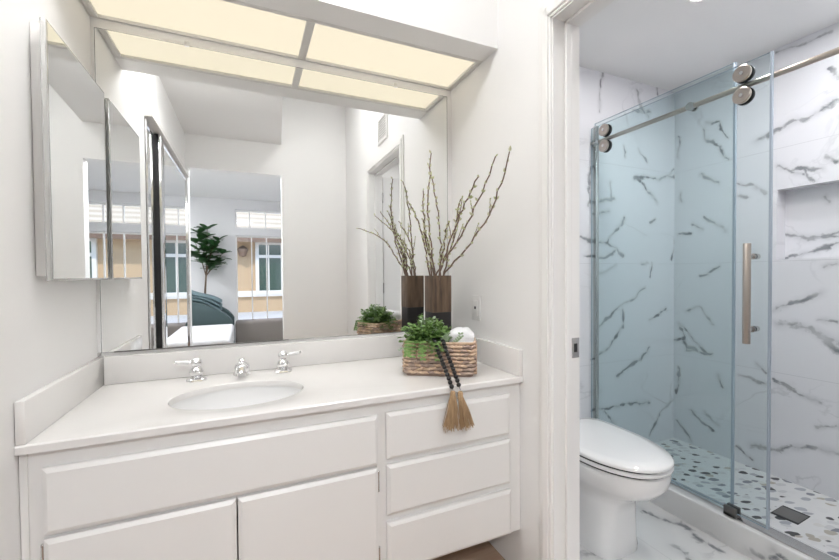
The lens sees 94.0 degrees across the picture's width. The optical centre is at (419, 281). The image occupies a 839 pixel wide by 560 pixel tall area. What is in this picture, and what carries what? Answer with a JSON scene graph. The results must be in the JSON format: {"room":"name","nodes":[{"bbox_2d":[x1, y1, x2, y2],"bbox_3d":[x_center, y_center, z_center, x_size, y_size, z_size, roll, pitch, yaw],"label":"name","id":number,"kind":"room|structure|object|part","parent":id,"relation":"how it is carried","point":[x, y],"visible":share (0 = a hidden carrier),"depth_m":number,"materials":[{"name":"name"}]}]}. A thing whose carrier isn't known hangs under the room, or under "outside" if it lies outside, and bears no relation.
{"room":"bathroom","nodes":[
{"label":"bathroom","id":0,"kind":"room"},
{"bbox_2d":[0,0,97,559],"bbox_3d":[-0.732,-0.092,0.276,0.110,2.650,2.430,-1,1,-24],"label":"wall","id":1,"kind":"structure","parent":0,"point":[48,329],"depth_m":0.96,"materials":[{"name":"white paint"}]},
{"bbox_2d":[30,17,107,280],"bbox_3d":[-1.049,-0.338,1.187,0.044,0.665,0.440,-1,1,-24],"label":"medicine cabinet","id":2,"kind":"object","parent":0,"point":[68,111],"visible":1,"depth_m":1.09,"materials":[{"name":"white mirror"}]},
{"bbox_2d":[238,0,497,61],"bbox_3d":[-0.429,-1.378,1.496,1.460,0.850,0.403,-1,1,-24],"label":"ceiling","id":3,"kind":"structure","parent":0,"point":[465,28],"depth_m":1.49,"materials":[{"name":"white paint"}]},
{"bbox_2d":[81,0,482,90],"bbox_3d":[-0.447,-0.962,1.552,1.456,0.016,0.295,-1,1,-24],"label":"recessed light","id":4,"kind":"object","parent":3,"relation":"in","point":[236,23],"visible":0.94,"depth_m":1.54,"materials":[{"name":"white plastic"}]},
{"bbox_2d":[90,0,305,55],"bbox_3d":[-0.779,-0.963,1.412,0.696,0.003,0.275,-1,1,-24],"label":"diffuser","id":5,"kind":"object","parent":4,"relation":"attached to","point":[236,23],"depth_m":1.44,"materials":[{"name":"beige plastic"}]},
{"bbox_2d":[306,23,473,86],"bbox_3d":[-0.120,-0.973,1.701,0.700,0.003,0.275,-1,1,-24],"label":"diffuser","id":6,"kind":"object","parent":4,"relation":"attached to","point":[328,44],"depth_m":1.69,"materials":[{"name":"beige plastic"}]},
{"bbox_2d":[90,17,674,442],"bbox_3d":[0.262,-0.335,2.100,3.420,3.050,0.120,-1,1,-24],"label":"wall","id":7,"kind":"structure","parent":0,"point":[637,175],"depth_m":2.49,"materials":[{"name":"stone"}]},
{"bbox_2d":[103,334,408,384],"bbox_3d":[-0.493,0.312,1.702,1.418,0.103,0.019,-1,1,-24],"label":"backsplash","id":8,"kind":"structure","parent":7,"relation":"attached to","point":[118,369],"depth_m":1.60,"materials":[{"name":"stone"}]},
{"bbox_2d":[94,27,447,355],"bbox_3d":[-0.510,-0.339,1.688,1.432,1.193,0.013,-1,1,-24],"label":"wall mirror","id":9,"kind":"object","parent":7,"relation":"attached to","point":[250,200],"visible":0.99,"depth_m":1.62,"materials":[{"name":"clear mirror"}]},
{"bbox_2d":[591,51,773,529],"bbox_3d":[1.213,0.040,1.963,0.092,1.912,0.890,-1,1,-24],"label":"shower door","id":10,"kind":"structure","parent":7,"relation":"attached to","point":[744,73],"depth_m":1.59,"materials":[{"name":"clear glass"}]},
{"bbox_3d":[1.338,0.048,1.597,0.027,0.410,0.027,-1,1,-24],"label":"handle","id":11,"kind":"part","parent":10,"relation":"part of","materials":[{"name":"silver metal"}]},
{"bbox_2d":[590,47,838,147],"bbox_3d":[1.367,-0.825,1.671,0.051,0.042,1.538,-1,1,-24],"label":"shower rail","id":12,"kind":"object","parent":7,"relation":"attached to","point":[691,106],"visible":0.96,"depth_m":1.72,"materials":[{"name":"silver metal"}]},
{"bbox_3d":[1.293,-0.828,1.851,0.043,0.038,0.038,-1,1,-24],"label":"clamp knob","id":13,"kind":"part","parent":12,"relation":"part of","materials":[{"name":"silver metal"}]},
{"bbox_2d":[451,0,548,559],"bbox_3d":[0.684,-0.316,0.951,0.110,3.050,2.325,-1,1,-24],"label":"wall","id":14,"kind":"structure","parent":0,"point":[495,107],"depth_m":1.56,"materials":[{"name":"white paint"}]},
{"bbox_2d":[472,295,480,320],"bbox_3d":[0.259,0.119,1.788,0.009,0.114,0.071,-1,1,-24],"label":"wall outlet","id":15,"kind":"object","parent":14,"relation":"attached to","point":[476,300],"visible":1,"depth_m":1.78,"materials":[{"name":"white plastic"}]},
{"bbox_2d":[473,300,477,315],"bbox_3d":[0.257,0.119,1.787,0.003,0.070,0.035,-1,1,-24],"label":"receptacle","id":16,"kind":"object","parent":15,"relation":"attached to","point":[475,302],"depth_m":1.78,"materials":[{"name":"white plastic"}]},
{"bbox_2d":[539,0,614,559],"bbox_3d":[0.656,0.105,1.012,0.132,2.105,0.878,-1,1,-24],"label":"door frame","id":17,"kind":"structure","parent":14,"relation":"attached to","point":[566,23],"depth_m":1.35,"materials":[{"name":"white wood"}]},
{"bbox_3d":[0.549,0.232,1.374,0.036,0.070,0.002,-1,1,-24],"label":"strike plate","id":18,"kind":"part","parent":17,"relation":"part of","materials":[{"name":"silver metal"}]},
{"bbox_2d":[432,501,752,559],"bbox_3d":[0.349,1.189,0.835,2.520,0.050,2.550,-1,1,-24],"label":"floor","id":19,"kind":"structure","parent":0,"point":[661,535],"depth_m":1.69,"materials":[{"name":"stone"}]},
{"bbox_2d":[19,383,519,559],"bbox_3d":[-0.381,0.774,1.464,1.458,0.767,0.556,-1,1,-24],"label":"vanity cabinet","id":20,"kind":"object","parent":19,"relation":"on","point":[385,480],"visible":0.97,"depth_m":1.17,"materials":[{"name":"white wood"}]},
{"bbox_3d":[-0.708,0.796,1.027,0.418,0.360,0.018,-1,1,-24],"label":"cabinet door","id":21,"kind":"part","parent":20,"relation":"part of","materials":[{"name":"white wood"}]},
{"bbox_3d":[-0.518,0.522,1.106,0.838,0.162,0.018,-1,1,-24],"label":"false drawer","id":22,"kind":"part","parent":20,"relation":"part of","materials":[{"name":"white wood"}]},
{"bbox_2d":[14,334,522,455],"bbox_3d":[-0.384,0.327,1.454,1.458,0.125,0.561,-1,1,-24],"label":"countertop","id":23,"kind":"structure","parent":20,"relation":"on","point":[106,399],"depth_m":1.37,"materials":[{"name":"stone"}]},
{"bbox_2d":[171,386,300,409],"bbox_3d":[-0.599,0.468,1.310,0.453,0.148,0.330,-1,1,-24],"label":"sink","id":24,"kind":"object","parent":23,"relation":"in","point":[238,397],"visible":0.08,"depth_m":1.44,"materials":[{"name":"white ceramic"}]},
{"bbox_2d":[174,351,300,382],"bbox_3d":[-0.686,0.327,1.510,0.452,0.084,0.140,-1,1,-24],"label":"faucet","id":25,"kind":"object","parent":23,"relation":"on","point":[241,368],"visible":1,"depth_m":1.48,"materials":[{"name":"silver metal"}]},
{"bbox_3d":[-0.875,0.300,1.451,0.042,0.017,0.015,-1,1,-24],"label":"lever","id":26,"kind":"part","parent":25,"relation":"part of","materials":[{"name":"silver metal"}]},
{"bbox_3d":[-0.837,0.329,1.470,0.072,0.084,0.072,-1,1,-24],"label":"handle","id":27,"kind":"part","parent":25,"relation":"part of","materials":[{"name":"silver metal"}]},
{"bbox_3d":[-0.685,0.335,1.510,0.064,0.068,0.140,-1,1,-24],"label":"spout","id":28,"kind":"part","parent":25,"relation":"part of","materials":[{"name":"silver metal"}]},
{"bbox_3d":[-0.556,0.324,1.597,0.072,0.084,0.072,-1,1,-24],"label":"handle","id":29,"kind":"part","parent":25,"relation":"part of","materials":[{"name":"silver metal"}]},
{"bbox_3d":[-0.517,0.295,1.611,0.042,0.017,0.015,-1,1,-24],"label":"lever","id":30,"kind":"part","parent":25,"relation":"part of","materials":[{"name":"silver metal"}]},
{"bbox_2d":[425,275,450,329],"bbox_3d":[0.086,0.164,1.794,0.095,0.386,0.095,-1,1,-24],"label":"vase","id":31,"kind":"object","parent":23,"relation":"on","point":[437,292],"visible":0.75,"depth_m":1.75,"materials":[{"name":"brown wood"}]},
{"bbox_2d":[407,200,430,275],"bbox_3d":[0.019,-0.119,1.761,0.142,0.488,0.044,-1,1,-30],"label":"branch","id":32,"kind":"object","parent":31,"relation":"in","point":[412,209],"visible":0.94,"depth_m":1.75,"materials":[{"name":"brown plant"}]},
{"bbox_2d":[421,218,431,275],"bbox_3d":[0.033,-0.085,1.760,0.032,0.396,0.087,0,1,40],"label":"branch","id":33,"kind":"object","parent":31,"relation":"in","point":[427,238],"visible":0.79,"depth_m":1.77,"materials":[{"name":"brown plant"}]},
{"bbox_2d":[420,188,433,275],"bbox_3d":[0.046,-0.135,1.761,0.034,0.545,0.145,0,1,30],"label":"branch","id":34,"kind":"object","parent":31,"relation":"in","point":[423,199],"visible":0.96,"depth_m":1.73,"materials":[{"name":"brown plant"}]},
{"bbox_2d":[426,150,435,275],"bbox_3d":[0.051,-0.215,1.718,0.030,0.697,0.120,0,1,11],"label":"branch","id":35,"kind":"object","parent":31,"relation":"in","point":[429,165],"visible":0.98,"depth_m":1.68,"materials":[{"name":"brown plant"}]},
{"bbox_2d":[427,163,442,275],"bbox_3d":[0.074,-0.196,1.770,0.077,0.673,0.028,-1,1,-12],"label":"branch","id":36,"kind":"object","parent":31,"relation":"in","point":[432,178],"visible":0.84,"depth_m":1.77,"materials":[{"name":"brown plant"}]},
{"bbox_2d":[437,221,449,264],"bbox_3d":[0.107,-0.072,1.726,0.031,0.378,0.171,-1,1,-9],"label":"branch","id":37,"kind":"object","parent":31,"relation":"in","point":[445,230],"visible":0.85,"depth_m":1.73,"materials":[{"name":"brown plant"}]},
{"bbox_2d":[443,198,462,273],"bbox_3d":[0.158,-0.107,1.696,0.051,0.472,0.212,-1,1,-16],"label":"branch","id":38,"kind":"object","parent":31,"relation":"in","point":[458,208],"visible":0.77,"depth_m":1.71,"materials":[{"name":"brown plant"}]},
{"bbox_2d":[438,175,478,279],"bbox_3d":[0.142,-0.104,1.485,0.039,0.460,0.578,-1,1,-11],"label":"branch","id":39,"kind":"object","parent":31,"relation":"in","point":[474,185],"visible":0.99,"depth_m":1.50,"materials":[{"name":"brown plant"}]},
{"bbox_2d":[435,154,497,275],"bbox_3d":[0.180,-0.146,1.576,0.058,0.587,0.511,-1,1,-24],"label":"branch","id":40,"kind":"object","parent":31,"relation":"in","point":[485,182],"visible":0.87,"depth_m":1.54,"materials":[{"name":"brown plant"}]},
{"bbox_2d":[443,145,510,275],"bbox_3d":[0.228,-0.143,1.534,0.075,0.590,0.588,-1,1,-19],"label":"branch","id":41,"kind":"object","parent":31,"relation":"in","point":[509,148],"visible":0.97,"depth_m":1.49,"materials":[{"name":"brown plant"}]},
{"bbox_2d":[402,337,476,376],"bbox_3d":[0.084,0.295,1.565,0.292,0.133,0.164,0,1,8],"label":"basket","id":42,"kind":"object","parent":23,"relation":"on","point":[463,355],"visible":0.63,"depth_m":1.49,"materials":[{"name":"wicker"}]},
{"bbox_2d":[398,313,463,360],"bbox_3d":[0.040,0.237,1.570,0.260,0.215,0.246,0,1,1],"label":"leafy plant","id":43,"kind":"object","parent":42,"relation":"in","point":[424,333],"visible":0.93,"depth_m":1.51,"materials":[{"name":"green plant"}]},
{"bbox_2d":[448,327,473,341],"bbox_3d":[0.165,0.226,1.552,0.106,0.100,0.129,0,1,8],"label":"hand towel","id":44,"kind":"object","parent":42,"relation":"in","point":[468,334],"visible":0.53,"depth_m":1.50,"materials":[{"name":"white fabric"}]},
{"bbox_2d":[432,336,473,432],"bbox_3d":[0.099,0.364,1.429,0.124,0.299,0.215,-1,1,-24],"label":"bead garland","id":45,"kind":"object","parent":23,"relation":"on","point":[452,417],"visible":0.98,"depth_m":1.35,"materials":[{"name":"black wood"}]},
{"bbox_3d":[-0.324,0.789,1.196,0.414,0.360,0.018,-1,1,-24],"label":"cabinet door","id":46,"kind":"part","parent":20,"relation":"part of","materials":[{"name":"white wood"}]},
{"bbox_3d":[0.117,0.504,1.384,0.492,0.154,0.018,-1,1,-24],"label":"drawer","id":47,"kind":"part","parent":20,"relation":"part of","materials":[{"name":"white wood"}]},
{"bbox_3d":[0.122,0.877,1.392,0.496,0.170,0.018,-1,1,-24],"label":"drawer","id":48,"kind":"part","parent":20,"relation":"part of","materials":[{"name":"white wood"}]},
{"bbox_3d":[0.119,0.683,1.388,0.494,0.168,0.018,-1,1,-24],"label":"drawer","id":49,"kind":"part","parent":20,"relation":"part of","materials":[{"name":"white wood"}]},
{"bbox_2d":[580,418,673,559],"bbox_3d":[0.769,0.772,1.833,0.381,0.738,0.795,-1,1,-24],"label":"toilet","id":50,"kind":"object","parent":19,"relation":"on","point":[620,467],"visible":0.52,"depth_m":1.61,"materials":[{"name":"white ceramic"}]},
{"bbox_3d":[0.788,0.941,1.796,0.380,0.402,0.695,-1,1,-24],"label":"bowl","id":51,"kind":"part","parent":50,"relation":"part of","materials":[{"name":"white ceramic"}]},
{"bbox_3d":[0.825,0.728,1.703,0.380,0.015,0.510,-1,1,-24],"label":"seat","id":52,"kind":"part","parent":50,"relation":"part of","materials":[{"name":"white plastic"}]},
{"bbox_3d":[0.823,0.700,1.706,0.381,0.026,0.521,-1,1,-24],"label":"lid","id":53,"kind":"part","parent":50,"relation":"part of","materials":[{"name":"white ceramic"}]},
{"bbox_2d":[649,481,838,559],"bbox_3d":[1.377,1.095,1.726,0.110,0.148,1.500,-1,1,-24],"label":"curb","id":54,"kind":"object","parent":19,"relation":"on","point":[699,513],"visible":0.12,"depth_m":1.70,"materials":[{"name":"stone"}]},
{"bbox_2d":[593,62,736,508],"bbox_3d":[1.227,0.030,2.051,0.024,1.970,0.752,-1,1,-24],"label":"screen","id":55,"kind":"object","parent":54,"relation":"on","point":[596,130],"visible":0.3,"depth_m":1.90,"materials":[{"name":"clear glass"}]},
{"bbox_2d":[723,502,740,518],"bbox_3d":[1.360,0.995,1.700,0.040,0.040,0.048,-1,1,-24],"label":"guide","id":56,"kind":"object","parent":54,"relation":"on","point":[729,509],"visible":1,"depth_m":1.69,"materials":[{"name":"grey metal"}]},
{"bbox_2d":[736,513,837,559],"bbox_3d":[1.531,1.023,1.364,0.065,0.006,0.793,-1,1,-24],"label":"threshold strip","id":57,"kind":"object","parent":54,"relation":"on","point":[810,551],"visible":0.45,"depth_m":1.54,"materials":[{"name":"grey metal"}]},
{"bbox_2d":[579,0,838,91],"bbox_3d":[1.490,-1.311,1.341,1.850,0.088,2.430,-1,1,-24],"label":"ceiling","id":58,"kind":"structure","parent":0,"point":[668,45],"depth_m":2.02,"materials":[{"name":"white paint"}]},
{"bbox_2d":[686,0,703,1],"bbox_3d":[1.246,-1.269,1.688,0.178,0.005,0.178,-1,1,-24],"label":"recessed light","id":59,"kind":"object","parent":58,"relation":"in","point":[686,0],"visible":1,"depth_m":1.76,"materials":[{"name":"white ceramic"}]},
{"bbox_2d":[655,438,838,558],"bbox_3d":[1.751,1.141,1.869,0.760,0.085,1.580,-1,1,-24],"label":"floor","id":60,"kind":"structure","parent":0,"point":[706,472],"depth_m":2.03,"materials":[{"name":"tile"}]},
{"bbox_2d":[770,505,809,524],"bbox_3d":[1.748,1.097,1.842,0.128,0.003,0.100,-1,1,-27],"label":"floor drain","id":61,"kind":"object","parent":60,"relation":"on","point":[796,517],"visible":1,"depth_m":1.84,"materials":[{"name":"grey metal"}]},
{"bbox_2d":[673,22,838,499],"bbox_3d":[2.298,-0.092,1.659,0.160,2.550,2.330,-1,1,-24],"label":"wall","id":62,"kind":"structure","parent":0,"point":[805,233],"depth_m":2.21,"materials":[{"name":"stone"}]}
]}

